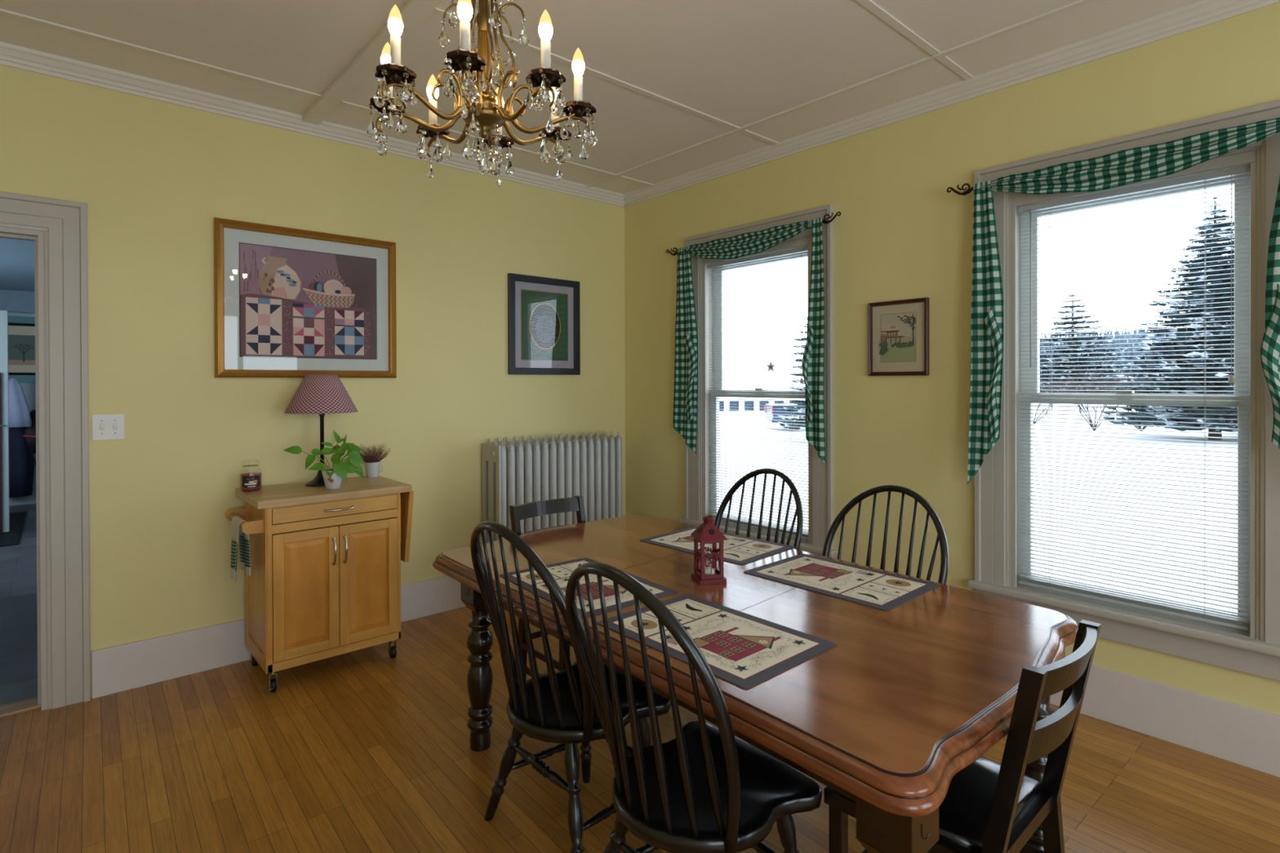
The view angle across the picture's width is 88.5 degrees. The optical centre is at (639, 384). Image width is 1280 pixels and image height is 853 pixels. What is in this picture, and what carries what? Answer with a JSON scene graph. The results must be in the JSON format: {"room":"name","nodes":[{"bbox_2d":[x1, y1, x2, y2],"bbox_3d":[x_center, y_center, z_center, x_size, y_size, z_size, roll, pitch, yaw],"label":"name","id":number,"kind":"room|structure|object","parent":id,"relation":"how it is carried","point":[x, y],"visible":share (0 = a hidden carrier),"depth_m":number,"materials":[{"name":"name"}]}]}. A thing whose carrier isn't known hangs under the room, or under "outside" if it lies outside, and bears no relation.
{"room":"dining room","nodes":[
{"label":"dining room","id":0,"kind":"room"},
{"bbox_2d":[0,237,35,292],"bbox_3d":[-5.617,-1.154,5.073,2.250,0.060,6.850,0,0,-42],"label":"ceiling","id":1,"kind":"structure","parent":0,"point":[17,268],"depth_m":6.17,"materials":[{"name":"white paint"}]},
{"bbox_2d":[0,289,36,506],"bbox_3d":[-7.839,0.157,7.589,2.250,2.570,0.140,0,0,-42],"label":"wall","id":2,"kind":"structure","parent":0,"point":[20,305],"depth_m":7.91,"materials":[{"name":"paint"}]},
{"bbox_2d":[8,377,31,427],"bbox_3d":[-7.254,0.205,7.662,0.235,0.570,0.124,0,0,-42],"label":"shirt","id":3,"kind":"object","parent":2,"relation":"hanging from","point":[19,410],"visible":0.8,"depth_m":7.62,"materials":[{"name":"blue fabric"}]},
{"bbox_2d":[8,426,34,497],"bbox_3d":[-7.369,0.830,7.783,0.276,0.980,0.188,0,0,-42],"label":"coat","id":4,"kind":"object","parent":2,"relation":"hanging from","point":[21,463],"visible":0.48,"depth_m":7.73,"materials":[{"name":"blue fabric"}]},
{"bbox_2d":[8,323,35,375],"bbox_3d":[-7.424,-0.429,7.896,0.460,0.620,0.030,0,0,-42],"label":"framed print","id":5,"kind":"object","parent":2,"relation":"attached to","point":[21,336],"visible":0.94,"depth_m":7.89,"materials":[{"name":"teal paper"}]},
{"bbox_2d":[8,334,35,364],"bbox_3d":[-7.422,-0.419,7.908,0.280,0.360,0.004,0,0,-42],"label":"artwork","id":6,"kind":"object","parent":5,"relation":"attached to","point":[21,348],"depth_m":7.89},
{"bbox_2d":[22,409,35,465],"bbox_3d":[-7.239,0.659,7.904,0.300,0.721,0.226,0,0,-42],"label":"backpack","id":7,"kind":"object","parent":2,"relation":"hanging from","point":[29,432],"visible":0.3,"depth_m":7.81,"materials":[{"name":"black fabric"}]},
{"bbox_2d":[0,503,37,705],"bbox_3d":[-5.576,1.471,5.047,2.250,0.050,6.750,0,0,-42],"label":"floor","id":8,"kind":"structure","parent":0,"point":[18,563],"depth_m":4.15,"materials":[{"name":"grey carpet"}]},
{"bbox_2d":[0,310,9,533],"bbox_3d":[-6.321,0.353,6.163,0.567,2.140,0.088,0,0,-42],"label":"door leaf","id":9,"kind":"structure","parent":8,"relation":"on","point":[4,408],"depth_m":6.33,"materials":[{"name":"white paint"}]},
{"bbox_2d":[0,511,26,546],"bbox_3d":[-6.452,1.436,6.509,0.480,0.012,2.000,0,0,-42],"label":"door mat","id":10,"kind":"object","parent":8,"relation":"on","point":[10,538],"visible":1,"depth_m":6.39,"materials":[{"name":"black rubber"}]},
{"bbox_2d":[0,64,625,697],"bbox_3d":[-2.053,-0.011,3.558,5.360,2.905,0.150,0,0,-42],"label":"wall","id":11,"kind":"structure","parent":0,"point":[153,177],"depth_m":3.44,"materials":[{"name":"yellow paint"}]},
{"bbox_2d":[0,191,90,710],"bbox_3d":[-3.031,0.311,2.671,1.205,2.275,0.180,0,0,-42],"label":"door frame","id":12,"kind":"structure","parent":11,"relation":"in","point":[58,228],"depth_m":2.94,"materials":[{"name":"white paint"}]},
{"bbox_2d":[92,413,124,439],"bbox_3d":[-2.483,0.197,3.067,0.116,0.117,0.014,0,0,-42],"label":"light switch","id":13,"kind":"object","parent":11,"relation":"attached to","point":[104,427],"visible":1,"depth_m":3.07,"materials":[{"name":"plastic"}]},
{"bbox_2d":[91,575,466,698],"bbox_3d":[-1.324,1.327,4.094,3.217,0.218,0.018,0,0,-42],"label":"baseboard","id":14,"kind":"structure","parent":11,"relation":"attached to","point":[135,664],"depth_m":3.27,"materials":[{"name":"paint"}]},
{"bbox_2d":[213,217,396,377],"bbox_3d":[-1.817,-0.446,3.646,0.925,0.812,0.030,0,0,-42],"label":"framed print","id":15,"kind":"object","parent":11,"relation":"attached to","point":[289,302],"visible":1,"depth_m":3.60,"materials":[{"name":"wood"}]},
{"bbox_2d":[239,242,377,359],"bbox_3d":[-1.819,-0.446,3.647,0.706,0.596,0.010,0,0,-42],"label":"artwork","id":16,"kind":"object","parent":15,"relation":"attached to","point":[296,302],"depth_m":3.62,"materials":[{"name":"paper"}]},
{"bbox_2d":[0,41,625,207],"bbox_3d":[-2.048,-1.424,3.421,5.200,0.078,0.058,0,0,-42],"label":"trim","id":17,"kind":"structure","parent":11,"relation":"attached to","point":[11,55],"depth_m":3.40,"materials":[{"name":"paint"}]},
{"bbox_2d":[507,273,580,374],"bbox_3d":[-0.672,-0.417,4.665,0.592,0.688,0.026,0,0,-42],"label":"framed print","id":18,"kind":"object","parent":11,"relation":"attached to","point":[544,313],"visible":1,"depth_m":4.65,"materials":[{"name":"wood"}]},
{"bbox_2d":[520,288,568,361],"bbox_3d":[-0.673,-0.420,4.670,0.400,0.495,0.004,0,0,-42],"label":"artwork","id":19,"kind":"object","parent":18,"relation":"attached to","point":[544,312],"depth_m":4.66,"materials":[{"name":"paper"}]},
{"bbox_2d":[321,468,342,489],"bbox_3d":[-1.577,0.484,3.375,0.106,0.096,0.113,0,0,-42],"label":"pot","id":20,"kind":"object","parent":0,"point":[332,477],"depth_m":3.34,"materials":[{"name":"white ceramic"}]},
{"bbox_2d":[364,461,382,477],"bbox_3d":[-1.538,0.487,3.801,0.102,0.086,0.083,0,0,-42],"label":"flower pot","id":21,"kind":"object","parent":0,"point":[372,468],"depth_m":3.77,"materials":[{"name":"white ceramic"}]},
{"bbox_2d":[0,0,1202,194],"bbox_3d":[-0.001,-1.500,1.232,5.360,0.080,6.350,0,0,-42],"label":"ceiling","id":22,"kind":"structure","parent":0,"point":[738,63],"depth_m":2.88,"materials":[{"name":"paint"}]},
{"bbox_2d":[301,0,443,124],"bbox_3d":[0.214,-1.448,1.322,0.085,0.026,6.200,0,0,-42],"label":"trim","id":23,"kind":"structure","parent":22,"relation":"attached to","point":[413,12],"depth_m":2.94,"materials":[{"name":"paint"}]},
{"bbox_2d":[366,0,596,187],"bbox_3d":[-0.435,-1.025,1.829,0.590,0.874,0.590,0,0,-27],"label":"chandelier","id":24,"kind":"object","parent":22,"relation":"hanging from","point":[486,112],"visible":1,"depth_m":1.80,"materials":[{"name":"gold metal"}]},
{"bbox_2d":[0,0,1097,187],"bbox_3d":[-0.011,-1.455,1.123,5.200,0.010,6.200,0,0,-42],"label":"trim","id":25,"kind":"structure","parent":22,"relation":"attached to","point":[935,54],"depth_m":3.02,"materials":[{"name":"paint"}]},
{"bbox_2d":[0,606,1279,852],"bbox_3d":[-0.021,1.470,1.158,5.200,0.050,6.260,0,0,-42],"label":"floor","id":26,"kind":"structure","parent":0,"point":[365,750],"depth_m":2.41,"materials":[{"name":"brown wood"}]},
{"bbox_2d":[0,697,41,717],"bbox_3d":[-3.048,1.452,2.698,0.871,0.032,0.120,0,0,-42],"label":"threshold","id":27,"kind":"object","parent":26,"relation":"on","point":[31,704],"depth_m":2.93,"materials":[{"name":"brown wood"}]},
{"bbox_2d":[225,475,413,692],"bbox_3d":[-1.651,0.987,3.415,0.795,0.908,0.540,0,0,-42],"label":"kitchen cart","id":28,"kind":"object","parent":26,"relation":"on","point":[324,582],"visible":1,"depth_m":3.23,"materials":[{"name":"brown wood"}]},
{"bbox_2d":[230,515,251,582],"bbox_3d":[-1.926,0.783,3.157,0.069,0.288,0.170,0,0,-42],"label":"hand towel","id":29,"kind":"object","parent":28,"relation":"hanging from","point":[245,556],"visible":0.97,"depth_m":3.14,"materials":[{"name":"white fabric"}]},
{"bbox_2d":[239,459,262,490],"bbox_3d":[-1.973,0.456,3.328,0.098,0.156,0.099,0,0,-42],"label":"jar candle","id":30,"kind":"object","parent":28,"relation":"on","point":[247,481],"visible":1,"depth_m":3.29,"materials":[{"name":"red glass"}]},
{"bbox_2d":[284,374,357,486],"bbox_3d":[-1.701,0.238,3.513,0.356,0.588,0.356,0,0,-42],"label":"table lamp","id":31,"kind":"object","parent":28,"relation":"on","point":[321,394],"visible":0.88,"depth_m":3.42,"materials":[{"name":"red fabric"}]},
{"bbox_2d":[282,430,364,489],"bbox_3d":[-1.602,0.382,3.351,0.371,0.302,0.164,0,0,-42],"label":"pothos","id":32,"kind":"object","parent":28,"relation":"on","point":[332,477],"visible":1,"depth_m":3.35,"materials":[{"name":"green plant"}]},
{"bbox_2d":[235,475,412,509],"bbox_3d":[-1.648,0.550,3.434,0.722,0.035,0.513,0,0,-42],"label":"countertop","id":33,"kind":"structure","parent":28,"relation":"on","point":[288,494],"depth_m":3.30,"materials":[{"name":"brown wood"}]},
{"bbox_2d":[359,442,391,477],"bbox_3d":[-1.550,0.434,3.794,0.214,0.193,0.200,0,0,-42],"label":"dried arrangement","id":34,"kind":"object","parent":28,"relation":"on","point":[372,463],"visible":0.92,"depth_m":3.77,"materials":[{"name":"white ceramic"}]},
{"bbox_2d":[509,495,586,679],"bbox_3d":[-0.310,1.000,3.035,0.450,0.875,0.502,0,0,-42],"label":"chair","id":35,"kind":"object","parent":26,"relation":"on","point":[527,510],"visible":0.19,"depth_m":3.11,"materials":[{"name":"black paint"}]},
{"bbox_2d":[481,430,622,609],"bbox_3d":[-0.580,0.889,4.585,1.044,1.085,0.230,0,0,-42],"label":"radiator","id":36,"kind":"object","parent":26,"relation":"on","point":[514,473],"visible":0.69,"depth_m":4.44,"materials":[{"name":"silver metal"}]},
{"bbox_2d":[470,520,671,852],"bbox_3d":[-0.231,0.922,2.083,0.545,1.049,0.542,0,0,-42],"label":"chair","id":37,"kind":"object","parent":26,"relation":"on","point":[553,706],"visible":0.81,"depth_m":1.94,"materials":[{"name":"black paint"}]},
{"bbox_2d":[564,561,822,852],"bbox_3d":[0.122,0.923,1.630,0.545,1.049,0.542,0,0,-41],"label":"chair","id":38,"kind":"object","parent":26,"relation":"on","point":[706,788],"visible":1,"depth_m":1.52,"materials":[{"name":"black paint"}]},
{"bbox_2d":[432,513,1078,852],"bbox_3d":[0.226,1.057,2.293,1.270,0.765,2.194,0,0,-42],"label":"dining table","id":39,"kind":"object","parent":26,"relation":"on","point":[910,695],"visible":0.62,"depth_m":1.61,"materials":[{"name":"brown wood"}]},
{"bbox_2d":[499,557,677,617],"bbox_3d":[-0.188,0.673,2.232,0.372,0.004,0.545,0,0,-38],"label":"placemat","id":40,"kind":"object","parent":39,"relation":"on","point":[562,571],"visible":0.44,"depth_m":2.19,"materials":[{"name":"fabric"}]},
{"bbox_2d":[690,515,727,585],"bbox_3d":[0.237,0.565,2.265,0.100,0.219,0.100,0,0,-14],"label":"candle lantern","id":41,"kind":"object","parent":39,"relation":"on","point":[707,532],"visible":1,"depth_m":2.23,"materials":[{"name":"red metal"}]},
{"bbox_2d":[596,594,836,688],"bbox_3d":[0.195,0.674,1.787,0.372,0.004,0.545,0,0,-42],"label":"placemat","id":42,"kind":"object","parent":39,"relation":"on","point":[743,650],"visible":0.84,"depth_m":1.73,"materials":[{"name":"fabric"}]},
{"bbox_2d":[640,526,795,564],"bbox_3d":[0.319,0.669,2.776,0.545,0.004,0.372,0,0,45],"label":"placemat","id":43,"kind":"object","parent":39,"relation":"on","point":[738,549],"visible":0.7,"depth_m":2.73,"materials":[{"name":"fabric"}]},
{"bbox_2d":[743,553,940,610],"bbox_3d":[0.690,0.670,2.282,0.372,0.004,0.545,0,0,-42],"label":"placemat","id":44,"kind":"object","parent":39,"relation":"on","point":[878,589],"visible":1,"depth_m":2.25,"materials":[{"name":"fabric"}]},
{"bbox_2d":[714,468,803,550],"bbox_3d":[0.404,0.916,2.923,0.545,1.049,0.542,0,0,-36],"label":"chair","id":45,"kind":"object","parent":26,"relation":"on","point":[798,513],"visible":0.14,"depth_m":3.04,"materials":[{"name":"black paint"}]},
{"bbox_2d":[822,484,948,584],"bbox_3d":[0.790,0.917,2.413,0.545,1.049,0.542,0,0,-35],"label":"chair","id":46,"kind":"object","parent":26,"relation":"on","point":[941,538],"visible":0.17,"depth_m":2.52,"materials":[{"name":"black paint"}]},
{"bbox_2d":[823,619,1101,852],"bbox_3d":[0.792,1.003,1.591,0.450,0.875,0.502,0,0,-42],"label":"chair","id":47,"kind":"object","parent":26,"relation":"on","point":[988,806],"visible":0.62,"depth_m":1.46,"materials":[{"name":"black paint"}]},
{"bbox_2d":[624,3,1279,715],"bbox_3d":[1.999,-0.021,2.908,0.160,2.905,6.200,0,0,-42],"label":"wall","id":48,"kind":"structure","parent":0,"point":[899,233],"depth_m":3.42,"materials":[{"name":"yellow paint"}]},
{"bbox_2d":[679,204,836,558],"bbox_3d":[0.773,0.021,4.266,0.252,2.113,1.226,0,0,-42],"label":"window","id":49,"kind":"structure","parent":48,"relation":"in","point":[820,473],"depth_m":4.34,"materials":[{"name":"white paint"}]},
{"bbox_2d":[666,211,840,255],"bbox_3d":[0.676,-0.915,4.192,0.080,0.109,1.400,0,0,-42],"label":"curtain rod","id":50,"kind":"object","parent":49,"relation":"attached to","point":[824,221],"visible":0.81,"depth_m":3.71,"materials":[{"name":"metal"}]},
{"bbox_2d":[672,217,825,462],"bbox_3d":[0.638,-0.241,4.159,0.070,1.432,1.224,0,0,-42],"label":"swag","id":51,"kind":"object","parent":50,"relation":"hanging from","point":[686,360],"visible":1,"depth_m":4.13},
{"bbox_2d":[681,220,812,259],"bbox_3d":[0.642,-0.881,4.162,0.053,0.153,1.150,0,0,-42],"label":"drape","id":52,"kind":"object","parent":51,"relation":"hanging from","point":[742,245],"depth_m":4.13,"materials":[{"name":"green fabric"}]},
{"bbox_2d":[707,246,808,539],"bbox_3d":[0.746,0.048,4.243,0.043,1.762,0.822,0,0,-42],"label":"mini blind","id":53,"kind":"object","parent":49,"relation":"attached to","point":[744,522],"visible":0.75,"depth_m":4.23,"materials":[{"name":"white plastic"}]},
{"bbox_2d":[766,360,774,372],"bbox_3d":[0.833,-0.189,4.183,0.016,0.214,0.080,0,0,-42],"label":"star ornament","id":54,"kind":"object","parent":49,"relation":"hanging from","point":[768,366],"visible":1,"depth_m":4.18,"materials":[{"name":"grey metal"}]},
{"bbox_2d":[867,297,928,376],"bbox_3d":[1.365,-0.248,3.483,0.022,0.398,0.330,0,0,-42],"label":"framed print","id":55,"kind":"object","parent":48,"relation":"attached to","point":[898,331],"visible":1,"depth_m":3.48,"materials":[{"name":"brown wood"}]},
{"bbox_2d":[879,311,916,362],"bbox_3d":[1.367,-0.250,3.486,0.004,0.260,0.207,0,0,-42],"label":"artwork","id":56,"kind":"object","parent":55,"relation":"attached to","point":[897,330],"depth_m":3.48,"materials":[{"name":"paper"}]},
{"bbox_2d":[623,0,1279,206],"bbox_3d":[1.913,-1.434,2.829,0.058,0.078,6.200,0,0,-42],"label":"trim","id":57,"kind":"structure","parent":48,"relation":"attached to","point":[1202,13],"depth_m":3.12,"materials":[{"name":"paint"}]},
{"bbox_2d":[967,100,1279,680],"bbox_3d":[2.068,0.023,2.806,0.252,2.113,1.201,0,0,-42],"label":"window","id":58,"kind":"structure","parent":48,"relation":"in","point":[1255,651],"depth_m":2.65,"materials":[{"name":"white paint"}]},
{"bbox_2d":[946,183,973,195],"bbox_3d":[1.986,-0.913,2.715,0.080,0.109,1.390,0,0,-42],"label":"curtain rod","id":59,"kind":"object","parent":58,"relation":"attached to","point":[969,190],"visible":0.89,"depth_m":3.15,"materials":[{"name":"metal"}]},
{"bbox_2d":[967,117,1279,484],"bbox_3d":[1.957,-0.239,2.671,0.070,1.432,1.202,0,0,-42],"label":"swag","id":60,"kind":"object","parent":59,"relation":"hanging from","point":[1131,166],"visible":1,"depth_m":2.83},
{"bbox_2d":[973,117,1279,195],"bbox_3d":[1.953,-0.879,2.683,0.053,0.151,1.137,0,0,-42],"label":"drape","id":61,"kind":"object","parent":60,"relation":"hanging from","point":[1131,166],"depth_m":2.64,"materials":[{"name":"green fabric"}]},
{"bbox_2d":[1018,164,1250,631],"bbox_3d":[2.042,0.051,2.782,0.043,1.762,0.797,0,0,-42],"label":"mini blind","id":62,"kind":"object","parent":58,"relation":"attached to","point":[1204,615],"visible":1,"depth_m":2.74,"materials":[{"name":"white plastic"}]},
{"bbox_2d":[1049,664,1279,777],"bbox_3d":[1.937,1.321,2.854,0.018,0.222,6.200,0,0,-42],"label":"baseboard","id":63,"kind":"structure","parent":48,"relation":"attached to","point":[1236,733],"depth_m":2.60,"materials":[{"name":"paint"}]},
{"label":"outside","id":64,"kind":"structure","parent":0,"visible":0},
{"bbox_2d":[719,367,1237,612],"bbox_3d":[47.142,-1.664,80.505,170.000,6.992,190.000,0,0,-42],"label":"snow field","id":65,"kind":"structure","parent":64,"point":[785,373],"depth_m":13.09,"materials":[{"name":"white snow"}]},
{"bbox_2d":[719,398,801,414],"bbox_3d":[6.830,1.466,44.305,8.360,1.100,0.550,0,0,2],"label":"building","id":66,"kind":"structure","parent":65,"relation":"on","point":[775,400],"depth_m":44.06,"materials":[{"name":"white paint"}]},
{"bbox_2d":[762,403,805,429],"bbox_3d":[8.747,1.179,30.834,5.720,1.780,1.900,0,0,0],"label":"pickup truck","id":67,"kind":"object","parent":65,"relation":"on","point":[788,404],"visible":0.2,"depth_m":29.93,"materials":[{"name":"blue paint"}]},
{"bbox_2d":[774,309,808,428],"bbox_3d":[6.979,-1.679,24.653,3.920,7.960,3.843,0,0,-42],"label":"spruce tree","id":68,"kind":"object","parent":65,"relation":"on","point":[806,317],"visible":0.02,"depth_m":24.59,"materials":[{"name":"green plant"}]},
{"bbox_2d":[1032,377,1061,423],"bbox_3d":[20.247,0.760,34.170,2.961,2.666,3.926,0,0,-42],"label":"bush","id":69,"kind":"object","parent":65,"relation":"on","point":[1053,388],"visible":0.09,"depth_m":33.61,"materials":[{"name":"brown plant"}]},
{"bbox_2d":[1040,289,1133,393],"bbox_3d":[52.145,-4.759,78.954,15.780,13.362,15.411,0,0,-42],"label":"spruce tree","id":70,"kind":"object","parent":65,"relation":"on","point":[1111,354],"visible":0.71,"depth_m":77.44,"materials":[{"name":"green plant"}]},
{"bbox_2d":[1053,368,1132,431],"bbox_3d":[20.796,0.681,30.229,2.910,2.853,3.531,0,0,-42],"label":"bush","id":71,"kind":"object","parent":65,"relation":"on","point":[1069,380],"visible":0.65,"depth_m":30.22,"materials":[{"name":"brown plant"}]},
{"bbox_2d":[1040,326,1187,393],"bbox_3d":[77.256,-5.408,109.985,66.403,12.980,79.745,0,0,-42],"label":"woods","id":72,"kind":"object","parent":65,"relation":"on","point":[1132,336],"visible":0.04,"depth_m":86.08,"materials":[{"name":"plant"}]},
{"bbox_2d":[1078,366,1171,431],"bbox_3d":[22.486,0.558,29.658,3.653,3.097,4.236,0,0,-42],"label":"bush","id":73,"kind":"object","parent":65,"relation":"on","point":[1133,384],"visible":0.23,"depth_m":30.01,"materials":[{"name":"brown plant"}]},
{"bbox_2d":[1095,196,1237,439],"bbox_3d":[21.762,-2.357,24.860,7.987,9.221,7.704,0,0,-42],"label":"spruce tree","id":74,"kind":"object","parent":65,"relation":"on","point":[1214,212],"visible":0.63,"depth_m":24.42,"materials":[{"name":"green plant"}]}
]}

